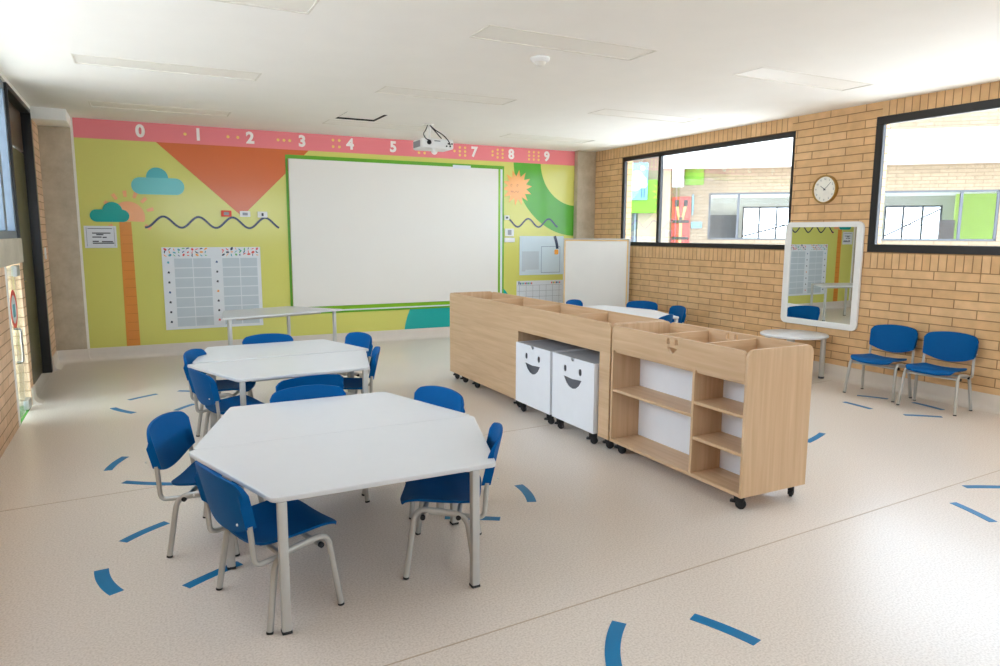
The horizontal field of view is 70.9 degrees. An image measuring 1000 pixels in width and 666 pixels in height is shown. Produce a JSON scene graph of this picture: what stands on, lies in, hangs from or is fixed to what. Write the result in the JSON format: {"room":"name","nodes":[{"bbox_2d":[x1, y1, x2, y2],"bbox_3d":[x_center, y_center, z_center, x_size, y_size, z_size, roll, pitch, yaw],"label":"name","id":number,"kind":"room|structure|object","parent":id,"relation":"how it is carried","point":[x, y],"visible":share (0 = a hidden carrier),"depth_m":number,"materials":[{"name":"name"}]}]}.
{"room":"classroom","nodes":[
{"label":"classroom","id":0,"kind":"room"},
{"bbox_2d":[0,119,55,457],"bbox_3d":[-2.331,-0.251,2.464,0.150,2.690,11.731,-4,9,-27],"label":"wall","id":1,"kind":"structure","parent":0,"point":[9,422],"depth_m":5.15,"materials":[{"name":"brick"}]},
{"bbox_2d":[0,79,16,238],"bbox_3d":[-3.012,-1.118,3.689,0.110,1.260,4.730,-4,9,-27],"label":"window","id":2,"kind":"structure","parent":1,"relation":"in","point":[8,229],"depth_m":5.72,"materials":[{"name":"clear glass"}]},
{"bbox_2d":[0,238,23,267],"bbox_3d":[-1.875,-0.080,1.589,0.170,0.200,9.730,-4,9,-27],"label":"trim","id":3,"kind":"structure","parent":1,"relation":"attached to","point":[11,251],"depth_m":5.36,"materials":[{"name":"concrete"}]},
{"bbox_2d":[4,267,20,425],"bbox_3d":[-3.696,0.111,5.197,0.150,1.200,0.100,-4,9,-27],"label":"trim","id":4,"kind":"structure","parent":1,"relation":"attached to","point":[5,269],"depth_m":5.23,"materials":[{"name":"paint"}]},
{"bbox_2d":[0,72,29,108],"bbox_3d":[-2.209,-1.536,2.053,0.150,0.030,11.220,-4,9,-27],"label":"trim","id":5,"kind":"structure","parent":1,"relation":"attached to","point":[2,77],"depth_m":5.97,"materials":[{"name":"paint"}]},
{"bbox_2d":[6,265,31,418],"bbox_3d":[-3.796,0.058,5.569,0.068,1.170,0.640,-4,9,-29],"label":"door","id":6,"kind":"structure","parent":1,"relation":"in","point":[13,272],"depth_m":5.56,"materials":[{"name":"clear glass"}]},
{"bbox_2d":[3,82,52,395],"bbox_3d":[-4.433,-0.787,6.531,0.152,2.720,1.490,-4,9,-27],"label":"door","id":7,"kind":"structure","parent":1,"relation":"in","point":[18,115],"depth_m":6.96,"materials":[{"name":"black metal"}]},
{"bbox_2d":[31,384,44,404],"bbox_3d":[-3.963,0.525,6.026,0.075,0.145,0.160,-4,9,-27],"label":"baseboard","id":8,"kind":"structure","parent":1,"relation":"attached to","point":[36,400],"depth_m":5.98,"materials":[{"name":"beige plastic"}]},
{"bbox_2d":[30,107,70,126],"bbox_3d":[-4.674,-2.243,7.312,0.305,0.115,0.551,-4,9,-27],"label":"trim","id":9,"kind":"structure","parent":1,"relation":"attached to","point":[42,116],"depth_m":7.11,"materials":[{"name":"paint"}]},
{"bbox_2d":[37,126,87,350],"bbox_3d":[-4.800,-0.944,7.727,0.300,2.575,0.030,-4,9,-27],"label":"column","id":10,"kind":"structure","parent":0,"point":[55,146],"depth_m":7.70,"materials":[{"name":"concrete"}]},
{"bbox_2d":[72,117,563,342],"bbox_3d":[-1.791,-1.221,9.377,7.482,2.690,0.200,-4,9,-27],"label":"wall","id":11,"kind":"structure","parent":0,"point":[74,117],"depth_m":8.31,"materials":[{"name":"paint"}]},
{"bbox_2d":[70,117,89,348],"bbox_3d":[-4.659,-1.083,7.786,0.022,2.544,0.020,-4,9,-27],"label":"trim","id":12,"kind":"structure","parent":11,"relation":"attached to","point":[71,127],"depth_m":7.78,"materials":[{"name":"paint"}]},
{"bbox_2d":[221,210,231,216],"bbox_3d":[-3.288,-1.435,8.438,0.117,0.073,0.015,-4,9,-27],"label":"wall switch","id":13,"kind":"object","parent":11,"relation":"attached to","point":[224,213],"visible":1,"depth_m":8.43,"materials":[{"name":"plastic"}]},
{"bbox_2d":[240,211,249,216],"bbox_3d":[-3.098,-1.447,8.535,0.120,0.070,0.015,-4,9,-27],"label":"wall socket","id":14,"kind":"object","parent":11,"relation":"attached to","point":[242,213],"visible":1,"depth_m":8.53,"materials":[{"name":"white plastic"}]},
{"bbox_2d":[52,327,449,370],"bbox_3d":[-1.806,0.093,9.165,6.805,0.145,0.491,-4,9,-27],"label":"baseboard","id":15,"kind":"structure","parent":11,"relation":"attached to","point":[61,357],"depth_m":8.35,"materials":[{"name":"beige plastic"}]},
{"bbox_2d":[257,212,266,217],"bbox_3d":[-2.918,-1.455,8.627,0.115,0.072,0.015,-4,9,-27],"label":"wall socket","id":16,"kind":"object","parent":11,"relation":"attached to","point":[260,214],"visible":1,"depth_m":8.62,"materials":[{"name":"white plastic"}]},
{"bbox_2d":[72,117,574,347],"bbox_3d":[-1.757,-1.274,9.267,6.501,2.545,0.012,-4,9,-27],"label":"wall mural","id":17,"kind":"object","parent":11,"relation":"attached to","point":[160,185],"visible":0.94,"depth_m":8.39},
{"bbox_2d":[84,226,117,247],"bbox_3d":[-4.480,-1.078,7.878,0.317,0.245,0.002,-4,9,-27],"label":"notice","id":18,"kind":"object","parent":17,"relation":"attached to","point":[94,236],"visible":1,"depth_m":7.88,"materials":[{"name":"paper"}]},
{"bbox_2d":[161,247,262,329],"bbox_3d":[-3.454,-0.549,8.486,1.101,0.973,0.002,-4,9,-27],"label":"chart","id":19,"kind":"object","parent":17,"relation":"attached to","point":[200,283],"visible":1,"depth_m":8.46,"materials":[{"name":"paper"}]},
{"bbox_2d":[516,280,562,302],"bbox_3d":[0.603,-0.560,10.585,0.805,0.465,0.002,-4,9,-27],"label":"calendar","id":20,"kind":"object","parent":17,"relation":"attached to","point":[549,290],"visible":0.73,"depth_m":10.59,"materials":[{"name":"paper"}]},
{"bbox_2d":[519,236,563,274],"bbox_3d":[0.626,-1.165,10.510,0.760,0.583,0.004,-4,9,-27],"label":"poster","id":21,"kind":"object","parent":17,"relation":"attached to","point":[538,255],"visible":0.98,"depth_m":10.50,"materials":[{"name":"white paper"}]},
{"bbox_2d":[285,154,503,313],"bbox_3d":[-1.296,-1.306,9.482,3.048,1.994,0.027,-4,9,-27],"label":"whiteboard","id":22,"kind":"object","parent":11,"relation":"attached to","point":[370,234],"visible":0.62,"depth_m":9.38,"materials":[{"name":"plastic"}]},
{"bbox_2d":[504,238,514,241],"bbox_3d":[0.139,-1.355,10.226,0.170,0.065,0.012,-4,9,-27],"label":"cable tray","id":23,"kind":"object","parent":11,"relation":"attached to","point":[505,239],"visible":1,"depth_m":10.22,"materials":[{"name":"white plastic"}]},
{"bbox_2d":[505,229,513,235],"bbox_3d":[0.138,-1.461,10.209,0.145,0.110,0.015,-4,9,-27],"label":"wall socket","id":24,"kind":"object","parent":11,"relation":"attached to","point":[508,232],"visible":1,"depth_m":10.20,"materials":[{"name":"white plastic"}]},
{"bbox_2d":[0,338,999,665],"bbox_3d":[0.980,0.904,4.372,7.332,0.100,12.081,-4,9,-27],"label":"floor","id":25,"kind":"structure","parent":0,"point":[914,581],"depth_m":3.22,"materials":[{"name":"plastic"}]},
{"bbox_2d":[94,568,123,595],"bbox_3d":[-1.648,1.042,2.945,0.070,0.002,0.272,-7,11,-41],"label":"floor strip","id":26,"kind":"object","parent":25,"relation":"on","point":[103,578],"visible":1,"depth_m":2.94,"materials":[{"name":"blue plastic"}]},
{"bbox_2d":[104,456,127,470],"bbox_3d":[-2.435,0.826,4.453,0.060,0.002,0.279,-1,8,-7],"label":"floor strip","id":27,"kind":"object","parent":25,"relation":"on","point":[112,465],"visible":1,"depth_m":4.45,"materials":[{"name":"blue plastic"}]},
{"bbox_2d":[110,407,135,413],"bbox_3d":[-3.103,0.638,5.774,0.312,0.002,0.062,5,9,31],"label":"floor strip","id":28,"kind":"object","parent":25,"relation":"on","point":[115,408],"visible":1,"depth_m":5.77,"materials":[{"name":"blue plastic"}]},
{"bbox_2d":[127,394,156,399],"bbox_3d":[-3.183,0.569,6.260,0.051,0.002,0.273,5,9,29],"label":"floor strip","id":29,"kind":"object","parent":25,"relation":"on","point":[150,394],"visible":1,"depth_m":6.25,"materials":[{"name":"plastic"}]},
{"bbox_2d":[120,521,169,542],"bbox_3d":[-1.739,0.972,3.438,0.058,0.002,0.256,4,9,24],"label":"floor strip","id":30,"kind":"object","parent":25,"relation":"on","point":[141,532],"visible":1,"depth_m":3.44,"materials":[{"name":"blue plastic"}]},
{"bbox_2d":[122,481,172,484],"bbox_3d":[-2.053,0.877,4.103,0.315,0.002,0.053,1,8,5],"label":"floor strip","id":31,"kind":"object","parent":25,"relation":"on","point":[125,482],"visible":0.84,"depth_m":4.10,"materials":[{"name":"blue plastic"}]},
{"bbox_2d":[175,404,194,410],"bbox_3d":[-2.649,0.622,5.897,0.051,0.002,0.236,2,8,13],"label":"floor strip","id":32,"kind":"object","parent":25,"relation":"on","point":[180,408],"visible":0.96,"depth_m":5.88,"materials":[{"name":"plastic"}]},
{"bbox_2d":[145,411,263,557],"bbox_3d":[-1.391,0.688,3.358,0.447,0.594,0.475,0,8,-3],"label":"chair","id":33,"kind":"object","parent":25,"relation":"on","point":[170,435],"visible":0.6,"depth_m":3.27,"materials":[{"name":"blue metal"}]},
{"bbox_2d":[182,561,242,587],"bbox_3d":[-1.229,1.034,3.012,0.054,0.002,0.263,6,10,34],"label":"floor strip","id":34,"kind":"object","parent":25,"relation":"on","point":[214,573],"visible":0.84,"depth_m":2.98,"materials":[{"name":"blue plastic"}]},
{"bbox_2d":[182,349,255,436],"bbox_3d":[-2.081,0.420,5.242,0.447,0.594,0.475,0,8,-5],"label":"chair","id":35,"kind":"object","parent":25,"relation":"on","point":[189,356],"visible":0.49,"depth_m":5.17,"materials":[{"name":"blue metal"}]},
{"bbox_2d":[187,368,264,436],"bbox_3d":[-1.776,0.507,4.630,0.447,0.594,0.475,-7,11,-42],"label":"chair","id":36,"kind":"object","parent":25,"relation":"on","point":[204,388],"visible":0.59,"depth_m":4.50,"materials":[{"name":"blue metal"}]},
{"bbox_2d":[242,333,292,395],"bbox_3d":[-1.914,0.327,5.910,0.475,0.594,0.447,-4,9,-27],"label":"chair","id":37,"kind":"object","parent":25,"relation":"on","point":[269,337],"visible":0.06,"depth_m":6.05,"materials":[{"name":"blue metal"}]},
{"bbox_2d":[193,461,344,634],"bbox_3d":[-0.916,0.774,2.762,0.447,0.594,0.475,-7,11,-44],"label":"chair","id":38,"kind":"object","parent":25,"relation":"on","point":[229,504],"visible":0.92,"depth_m":2.66,"materials":[{"name":"blue plastic"}]},
{"bbox_2d":[187,350,369,428],"bbox_3d":[-1.475,0.483,5.042,1.315,0.525,0.733,-4,9,-30],"label":"table","id":39,"kind":"object","parent":25,"relation":"on","point":[285,367],"visible":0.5,"depth_m":4.92,"materials":[{"name":"white laminate"}]},
{"bbox_2d":[193,339,368,422],"bbox_3d":[-1.808,0.387,5.714,1.318,0.525,0.710,-4,9,-29],"label":"table","id":40,"kind":"object","parent":25,"relation":"on","point":[304,347],"visible":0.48,"depth_m":5.63,"materials":[{"name":"white laminate"}]},
{"bbox_2d":[222,306,341,345],"bbox_3d":[-2.529,0.052,7.808,1.372,0.600,0.720,-7,11,-43],"label":"table","id":41,"kind":"object","parent":25,"relation":"on","point":[270,312],"visible":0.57,"depth_m":7.70,"materials":[{"name":"white laminate"}]},
{"bbox_2d":[276,374,343,391],"bbox_3d":[-1.265,0.527,4.503,0.475,0.594,0.447,-5,10,-34],"label":"chair","id":42,"kind":"object","parent":25,"relation":"on","point":[323,379],"visible":0.12,"depth_m":4.29,"materials":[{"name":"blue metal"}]},
{"bbox_2d":[270,385,369,502],"bbox_3d":[-1.006,0.620,3.851,0.475,0.594,0.447,-4,9,-27],"label":"chair","id":43,"kind":"object","parent":25,"relation":"on","point":[303,392],"visible":0.12,"depth_m":3.99,"materials":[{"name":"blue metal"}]},
{"bbox_2d":[194,392,469,507],"bbox_3d":[-0.902,0.677,3.681,1.314,0.525,0.733,-4,9,-27],"label":"table","id":44,"kind":"object","parent":25,"relation":"on","point":[246,424],"visible":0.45,"depth_m":3.58,"materials":[{"name":"white laminate"}]},
{"bbox_2d":[189,416,495,635],"bbox_3d":[-0.576,0.770,3.030,1.339,0.525,0.733,-4,9,-27],"label":"table","id":45,"kind":"object","parent":25,"relation":"on","point":[280,471],"visible":0.97,"depth_m":2.88,"materials":[{"name":"white laminate"}]},
{"bbox_2d":[339,332,372,377],"bbox_3d":[-1.364,0.310,6.046,0.447,0.594,0.475,-7,11,-41],"label":"chair","id":46,"kind":"object","parent":25,"relation":"on","point":[360,339],"visible":0.26,"depth_m":6.11,"materials":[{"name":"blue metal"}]},
{"bbox_2d":[343,346,379,394],"bbox_3d":[-1.129,0.411,5.330,0.447,0.594,0.475,-1,8,-10],"label":"chair","id":47,"kind":"object","parent":25,"relation":"on","point":[355,384],"visible":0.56,"depth_m":5.25,"materials":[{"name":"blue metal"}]},
{"bbox_2d":[362,386,464,519],"bbox_3d":[-0.470,0.622,3.853,0.447,0.594,0.475,-7,11,-43],"label":"chair","id":48,"kind":"object","parent":25,"relation":"on","point":[440,396],"visible":0.16,"depth_m":3.95,"materials":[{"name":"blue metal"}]},
{"bbox_2d":[400,422,502,579],"bbox_3d":[-0.212,0.720,3.163,0.447,0.594,0.475,0,8,0],"label":"chair","id":49,"kind":"object","parent":25,"relation":"on","point":[452,488],"visible":0.81,"depth_m":3.04,"materials":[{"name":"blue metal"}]},
{"bbox_2d":[445,516,499,520],"bbox_3d":[-0.142,0.953,3.621,0.288,0.002,0.049,1,8,3],"label":"floor strip","id":50,"kind":"object","parent":25,"relation":"on","point":[446,517],"visible":0.38,"depth_m":3.61,"materials":[{"name":"blue plastic"}]},
{"bbox_2d":[514,484,535,501],"bbox_3d":[0.147,0.905,3.973,0.066,0.002,0.276,-2,8,-14],"label":"floor strip","id":51,"kind":"object","parent":25,"relation":"on","point":[529,496],"visible":1,"depth_m":3.96,"materials":[{"name":"blue plastic"}]},
{"bbox_2d":[516,339,586,423],"bbox_3d":[0.451,0.378,5.660,0.443,0.578,0.542,-4,9,-27],"label":"storage bin","id":52,"kind":"object","parent":25,"relation":"on","point":[534,358],"visible":0.53,"depth_m":5.54,"materials":[{"name":"white plastic"}]},
{"bbox_2d":[450,291,664,448],"bbox_3d":[0.324,0.184,5.982,0.485,0.872,2.713,-4,9,-27],"label":"storage unit","id":53,"kind":"object","parent":25,"relation":"on","point":[486,327],"visible":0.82,"depth_m":5.97,"materials":[{"name":"brown wood"}]},
{"bbox_2d":[487,298,607,321],"bbox_3d":[0.325,-0.137,5.936,0.452,0.190,2.677,-4,9,-27],"label":"tray","id":54,"kind":"object","parent":53,"relation":"on","point":[498,309],"depth_m":5.84,"materials":[{"name":"brown wood"}]},
{"bbox_2d":[566,299,582,305],"bbox_3d":[1.128,-0.132,9.265,0.447,0.594,0.475,6,10,34],"label":"chair","id":55,"kind":"object","parent":25,"relation":"on","point":[573,301],"visible":0.05,"depth_m":9.40,"materials":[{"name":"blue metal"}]},
{"bbox_2d":[552,349,599,443],"bbox_3d":[0.714,0.451,5.152,0.443,0.578,0.543,-4,9,-27],"label":"storage bin","id":56,"kind":"object","parent":25,"relation":"on","point":[575,373],"visible":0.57,"depth_m":5.02,"materials":[{"name":"white plastic"}]},
{"bbox_2d":[562,238,629,306],"bbox_3d":[1.355,-0.634,9.943,0.930,1.396,0.335,1,8,5],"label":"whiteboard","id":57,"kind":"object","parent":25,"relation":"on","point":[595,270],"visible":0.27,"depth_m":9.93,"materials":[{"name":"white wood"}]},
{"bbox_2d":[605,621,625,665],"bbox_3d":[0.412,1.111,2.516,0.069,0.002,0.294,2,8,13],"label":"floor strip","id":58,"kind":"object","parent":25,"relation":"on","point":[615,631],"visible":1,"depth_m":2.51,"materials":[{"name":"blue plastic"}]},
{"bbox_2d":[583,305,650,311],"bbox_3d":[1.155,-0.037,8.820,1.315,0.525,0.733,-4,9,-27],"label":"table","id":59,"kind":"object","parent":25,"relation":"on","point":[602,307],"visible":0.21,"depth_m":8.89,"materials":[{"name":"white laminate"}]},
{"bbox_2d":[626,301,657,310],"bbox_3d":[1.779,-0.105,9.093,0.475,0.594,0.447,5,9,29],"label":"chair","id":60,"kind":"object","parent":25,"relation":"on","point":[632,304],"visible":0.11,"depth_m":9.23,"materials":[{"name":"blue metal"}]},
{"bbox_2d":[620,310,678,322],"bbox_3d":[1.490,0.055,8.174,1.315,0.525,0.733,-4,9,-27],"label":"table","id":61,"kind":"object","parent":25,"relation":"on","point":[646,313],"visible":0.21,"depth_m":8.33,"materials":[{"name":"white laminate"}]},
{"bbox_2d":[659,314,672,322],"bbox_3d":[1.663,0.074,7.811,0.447,0.594,0.475,6,10,34],"label":"chair","id":62,"kind":"object","parent":25,"relation":"on","point":[669,317],"visible":0.07,"depth_m":7.64,"materials":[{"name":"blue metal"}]},
{"bbox_2d":[668,305,686,323],"bbox_3d":[2.000,-0.034,8.590,0.447,0.594,0.475,-1,8,-10],"label":"chair","id":63,"kind":"object","parent":25,"relation":"on","point":[677,310],"visible":0.22,"depth_m":8.57,"materials":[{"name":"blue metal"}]},
{"bbox_2d":[384,470,999,665],"bbox_3d":[1.374,0.993,3.389,7.141,0.001,0.006,-4,9,-30],"label":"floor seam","id":64,"kind":"structure","parent":25,"relation":"on","point":[998,470],"depth_m":2.96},
{"bbox_2d":[609,321,813,508],"bbox_3d":[1.216,0.432,4.259,0.485,0.868,1.165,-4,9,-27],"label":"shelf unit","id":65,"kind":"object","parent":25,"relation":"on","point":[731,415],"visible":1,"depth_m":4.00,"materials":[{"name":"brown wood"}]},
{"bbox_2d":[616,330,756,384],"bbox_3d":[1.217,0.104,4.213,0.451,0.166,1.129,-4,9,-27],"label":"tray","id":66,"kind":"object","parent":65,"relation":"on","point":[711,353],"depth_m":4.06,"materials":[{"name":"brown wood"}]},
{"bbox_2d":[690,614,760,645],"bbox_3d":[0.833,1.100,2.611,0.261,0.002,0.060,8,11,43],"label":"floor strip","id":67,"kind":"object","parent":25,"relation":"on","point":[741,635],"visible":1,"depth_m":2.61,"materials":[{"name":"blue plastic"}]},
{"bbox_2d":[760,329,828,378],"bbox_3d":[3.007,0.230,7.215,0.652,0.459,0.652,-4,9,-27],"label":"round table","id":68,"kind":"object","parent":25,"relation":"on","point":[791,335],"visible":0.49,"depth_m":7.15,"materials":[{"name":"white laminate"}]},
{"bbox_2d":[808,432,825,442],"bbox_3d":[2.285,0.757,5.088,0.051,0.002,0.318,8,11,43],"label":"floor strip","id":69,"kind":"object","parent":25,"relation":"on","point":[817,436],"visible":0.89,"depth_m":5.09,"materials":[{"name":"blue plastic"}]},
{"bbox_2d":[843,402,872,408],"bbox_3d":[3.085,0.624,6.060,0.051,0.002,0.274,-3,9,-23],"label":"floor strip","id":70,"kind":"object","parent":25,"relation":"on","point":[843,402],"visible":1,"depth_m":6.05,"materials":[{"name":"blue plastic"}]},
{"bbox_2d":[857,395,887,398],"bbox_3d":[3.379,0.581,6.372,0.254,0.002,0.053,5,9,32],"label":"floor strip","id":71,"kind":"object","parent":25,"relation":"on","point":[857,395],"visible":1,"depth_m":6.37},
{"bbox_2d":[843,324,917,401],"bbox_3d":[3.492,0.257,6.425,0.447,0.636,0.475,-5,10,-33],"label":"chair","id":72,"kind":"object","parent":25,"relation":"on","point":[886,337],"visible":0.91,"depth_m":6.45,"materials":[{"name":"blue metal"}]},
{"bbox_2d":[903,414,942,417],"bbox_3d":[3.441,0.674,5.716,0.284,0.002,0.051,2,8,12],"label":"floor strip","id":73,"kind":"object","parent":25,"relation":"on","point":[903,414],"visible":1,"depth_m":5.72,"materials":[{"name":"blue plastic"}]},
{"bbox_2d":[912,402,944,409],"bbox_3d":[3.685,0.629,6.045,0.053,0.002,0.286,-3,9,-20],"label":"floor strip","id":74,"kind":"object","parent":25,"relation":"on","point":[912,402],"visible":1,"depth_m":6.03,"materials":[{"name":"blue plastic"}]},
{"bbox_2d":[896,331,978,415],"bbox_3d":[3.727,0.323,5.961,0.447,0.636,0.475,-5,10,-35],"label":"chair","id":75,"kind":"object","parent":25,"relation":"on","point":[942,345],"visible":1,"depth_m":5.99,"materials":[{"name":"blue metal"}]},
{"bbox_2d":[950,502,996,521],"bbox_3d":[2.511,0.950,3.728,0.051,0.002,0.267,-1,8,-9],"label":"floor strip","id":76,"kind":"object","parent":25,"relation":"on","point":[968,509],"visible":1,"depth_m":3.72,"materials":[{"name":"blue plastic"}]},
{"bbox_2d":[962,485,999,487],"bbox_3d":[2.841,0.899,4.101,0.260,0.002,0.051,0,8,1],"label":"floor strip","id":77,"kind":"object","parent":25,"relation":"on","point":[966,486],"visible":1,"depth_m":4.10,"materials":[{"name":"blue plastic"}]},
{"bbox_2d":[0,0,999,151],"bbox_3d":[0.926,-1.864,3.948,7.482,0.120,12.081,-4,9,-27],"label":"ceiling","id":78,"kind":"structure","parent":0,"point":[331,61],"depth_m":5.04,"materials":[{"name":"paint"}]},
{"bbox_2d":[88,101,230,116],"bbox_3d":[-3.421,-2.286,7.108,1.285,0.043,0.320,-4,9,-27],"label":"ceiling light","id":79,"kind":"object","parent":78,"relation":"attached to","point":[91,103],"visible":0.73,"depth_m":7.09,"materials":[{"name":"white plastic"}]},
{"bbox_2d":[71,54,261,80],"bbox_3d":[-2.506,-2.033,5.342,1.285,0.043,0.310,-4,9,-27],"label":"ceiling light","id":80,"kind":"object","parent":78,"relation":"attached to","point":[77,58],"visible":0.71,"depth_m":5.33,"materials":[{"name":"white plastic"}]},
{"bbox_2d":[210,0,319,14],"bbox_3d":[-1.596,-1.782,3.584,1.285,0.043,0.300,-4,9,-27],"label":"ceiling light","id":81,"kind":"object","parent":78,"relation":"attached to","point":[296,6],"visible":1,"depth_m":3.85,"materials":[{"name":"white plastic"}]},
{"bbox_2d":[336,112,386,120],"bbox_3d":[-1.491,-2.379,7.527,0.440,0.118,0.500,-4,9,-27],"label":"access hatch","id":82,"kind":"object","parent":78,"relation":"attached to","point":[347,115],"visible":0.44,"depth_m":7.52,"materials":[{"name":"paint"}]},
{"bbox_2d":[322,120,435,131],"bbox_3d":[-1.388,-2.422,8.141,1.275,0.043,0.320,-4,9,-27],"label":"ceiling light","id":83,"kind":"object","parent":78,"relation":"attached to","point":[333,122],"visible":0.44,"depth_m":8.14,"materials":[{"name":"white plastic"}]},
{"bbox_2d":[413,124,452,152],"bbox_3d":[-0.765,-2.226,8.047,0.396,0.330,0.323,-4,9,-27],"label":"projector","id":84,"kind":"object","parent":78,"relation":"hanging from","point":[434,145],"visible":1,"depth_m":7.97,"materials":[{"name":"white plastic"}]},
{"bbox_2d":[413,140,419,147],"bbox_3d":[-0.946,-2.148,7.985,0.009,0.070,0.212,-4,9,-27],"label":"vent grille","id":85,"kind":"object","parent":84,"relation":"attached to","point":[416,144],"depth_m":7.98,"materials":[{"name":"grey plastic"}]},
{"bbox_2d":[375,86,516,104],"bbox_3d":[-0.473,-2.170,6.375,1.275,0.043,0.310,-4,9,-27],"label":"ceiling light","id":86,"kind":"object","parent":78,"relation":"attached to","point":[387,89],"visible":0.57,"depth_m":6.37,"materials":[{"name":"white plastic"}]},
{"bbox_2d":[530,55,549,66],"bbox_3d":[0.283,-1.923,4.980,0.140,0.058,0.140,-4,9,-27],"label":"smoke detector","id":87,"kind":"object","parent":78,"relation":"attached to","point":[538,60],"visible":1,"depth_m":4.94,"materials":[{"name":"white plastic"}]},
{"bbox_2d":[500,134,595,142],"bbox_3d":[0.630,-2.558,9.167,1.280,0.043,0.320,-4,9,-27],"label":"ceiling light","id":88,"kind":"object","parent":78,"relation":"attached to","point":[520,136],"visible":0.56,"depth_m":9.18,"materials":[{"name":"white plastic"}]},
{"bbox_2d":[469,25,656,60],"bbox_3d":[0.437,-1.919,4.618,1.275,0.043,0.300,-4,9,-27],"label":"ceiling light","id":89,"kind":"object","parent":78,"relation":"attached to","point":[491,32],"visible":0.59,"depth_m":4.61,"materials":[{"name":"white plastic"}]},
{"bbox_2d":[588,109,700,122],"bbox_3d":[1.545,-2.306,7.401,1.280,0.043,0.310,-4,9,-27],"label":"ceiling light","id":90,"kind":"object","parent":78,"relation":"attached to","point":[609,112],"visible":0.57,"depth_m":7.39,"materials":[{"name":"white plastic"}]},
{"bbox_2d":[733,67,873,90],"bbox_3d":[2.455,-2.054,5.643,1.280,0.043,0.300,-4,9,-27],"label":"ceiling light","id":91,"kind":"object","parent":78,"relation":"attached to","point":[763,73],"visible":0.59,"depth_m":5.64,"materials":[{"name":"white plastic"}]},
{"bbox_2d":[573,151,595,237],"bbox_3d":[1.283,-1.404,10.773,0.327,2.690,0.100,-4,9,-27],"label":"column","id":92,"kind":"structure","parent":0,"point":[585,161],"depth_m":10.62,"materials":[{"name":"concrete"}]},
{"bbox_2d":[594,81,999,395],"bbox_3d":[4.171,-0.688,5.769,0.200,2.690,11.731,-4,9,-27],"label":"wall","id":93,"kind":"structure","parent":0,"point":[727,289],"depth_m":7.03,"materials":[{"name":"beige brick"}]},
{"bbox_2d":[621,131,795,249],"bbox_3d":[2.473,-1.710,8.853,0.050,1.250,3.025,-4,9,-27],"label":"window","id":94,"kind":"structure","parent":93,"relation":"in","point":[660,155],"depth_m":8.99,"materials":[{"name":"black metal"}]},
{"bbox_2d":[781,221,864,330],"bbox_3d":[3.293,-0.600,7.223,0.030,1.073,0.902,-4,9,-28],"label":"wall mirror","id":95,"kind":"object","parent":93,"relation":"attached to","point":[822,269],"visible":1,"depth_m":7.19,"materials":[{"name":"white mirror"}]},
{"bbox_2d":[812,175,838,203],"bbox_3d":[3.296,-1.457,7.124,0.040,0.284,0.284,-4,9,-27],"label":"wall clock","id":96,"kind":"object","parent":93,"relation":"attached to","point":[825,188],"visible":1,"depth_m":7.11,"materials":[{"name":"gold metal"}]},
{"bbox_2d":[812,361,999,414],"bbox_3d":[3.898,0.589,5.810,0.402,0.145,11.731,-4,9,-27],"label":"baseboard","id":97,"kind":"structure","parent":93,"relation":"attached to","point":[983,402],"depth_m":6.37,"materials":[{"name":"beige plastic"}]},
{"bbox_2d":[867,98,999,254],"bbox_3d":[4.512,-1.146,4.872,0.050,1.260,4.155,-4,9,-27],"label":"window","id":98,"kind":"structure","parent":93,"relation":"in","point":[882,122],"depth_m":6.40,"materials":[{"name":"black metal"}]},
{"label":"outside","id":99,"kind":"structure","parent":0,"visible":0},
{"bbox_3d":[25.024,-1.724,24.066,53.488,0.060,100.000,-4,9,-27],"label":"ground","id":100,"kind":"structure","parent":99,"visible":0},
{"bbox_2d":[630,157,658,241],"bbox_3d":[1.116,-3.539,21.953,7.640,3.800,3.400,3,8,17],"label":"building","id":101,"kind":"structure","parent":100,"relation":"on","point":[643,212],"depth_m":19.54,"materials":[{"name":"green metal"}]},
{"bbox_2d":[632,163,647,199],"bbox_3d":[3.685,-4.167,19.321,0.750,1.000,0.034,3,8,17],"label":"poster","id":102,"kind":"object","parent":101,"relation":"attached to","point":[640,170],"visible":0.49,"depth_m":19.26,"materials":[{"name":"blue paper"}]},
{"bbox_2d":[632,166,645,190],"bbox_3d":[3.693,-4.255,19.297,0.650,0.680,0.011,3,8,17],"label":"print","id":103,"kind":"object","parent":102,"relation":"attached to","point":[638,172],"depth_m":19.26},
{"bbox_2d":[640,181,646,197],"bbox_3d":[3.924,-3.946,19.263,0.200,0.460,0.004,3,8,17],"label":"print","id":104,"kind":"object","parent":102,"relation":"attached to","point":[643,184],"depth_m":19.26,"materials":[{"name":"blue"}]},
{"bbox_2d":[661,108,999,245],"bbox_3d":[12.726,-4.117,20.141,15.550,5.650,6.750,3,8,17],"label":"school building","id":105,"kind":"structure","parent":100,"relation":"on","point":[951,163],"depth_m":18.74,"materials":[{"name":"brick"}]},
{"bbox_2d":[671,197,690,242],"bbox_3d":[5.043,-3.140,19.599,0.500,1.300,0.070,3,8,17],"label":"sign","id":106,"kind":"object","parent":105,"relation":"attached to","point":[680,222],"visible":0.95,"depth_m":19.59,"materials":[{"name":"paper"}]},
{"bbox_2d":[691,222,701,227],"bbox_3d":[5.461,-3.001,19.517,0.280,0.170,0.020,3,8,17],"label":"sign","id":107,"kind":"object","parent":105,"relation":"attached to","point":[693,224],"visible":1,"depth_m":19.51,"materials":[{"name":"white"}]},
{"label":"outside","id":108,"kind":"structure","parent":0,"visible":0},
{"bbox_3d":[-22.753,1.488,-0.219,39.130,0.060,100.000,-4,9,-27],"label":"ground","id":109,"kind":"structure","parent":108,"visible":0},
{"bbox_2d":[19,406,31,426],"bbox_3d":[-4.060,0.749,5.015,1.035,0.085,1.568,-4,9,-27],"label":"grass","id":110,"kind":"structure","parent":109,"relation":"on","point":[27,411],"depth_m":5.60,"materials":[{"name":"green plant"}]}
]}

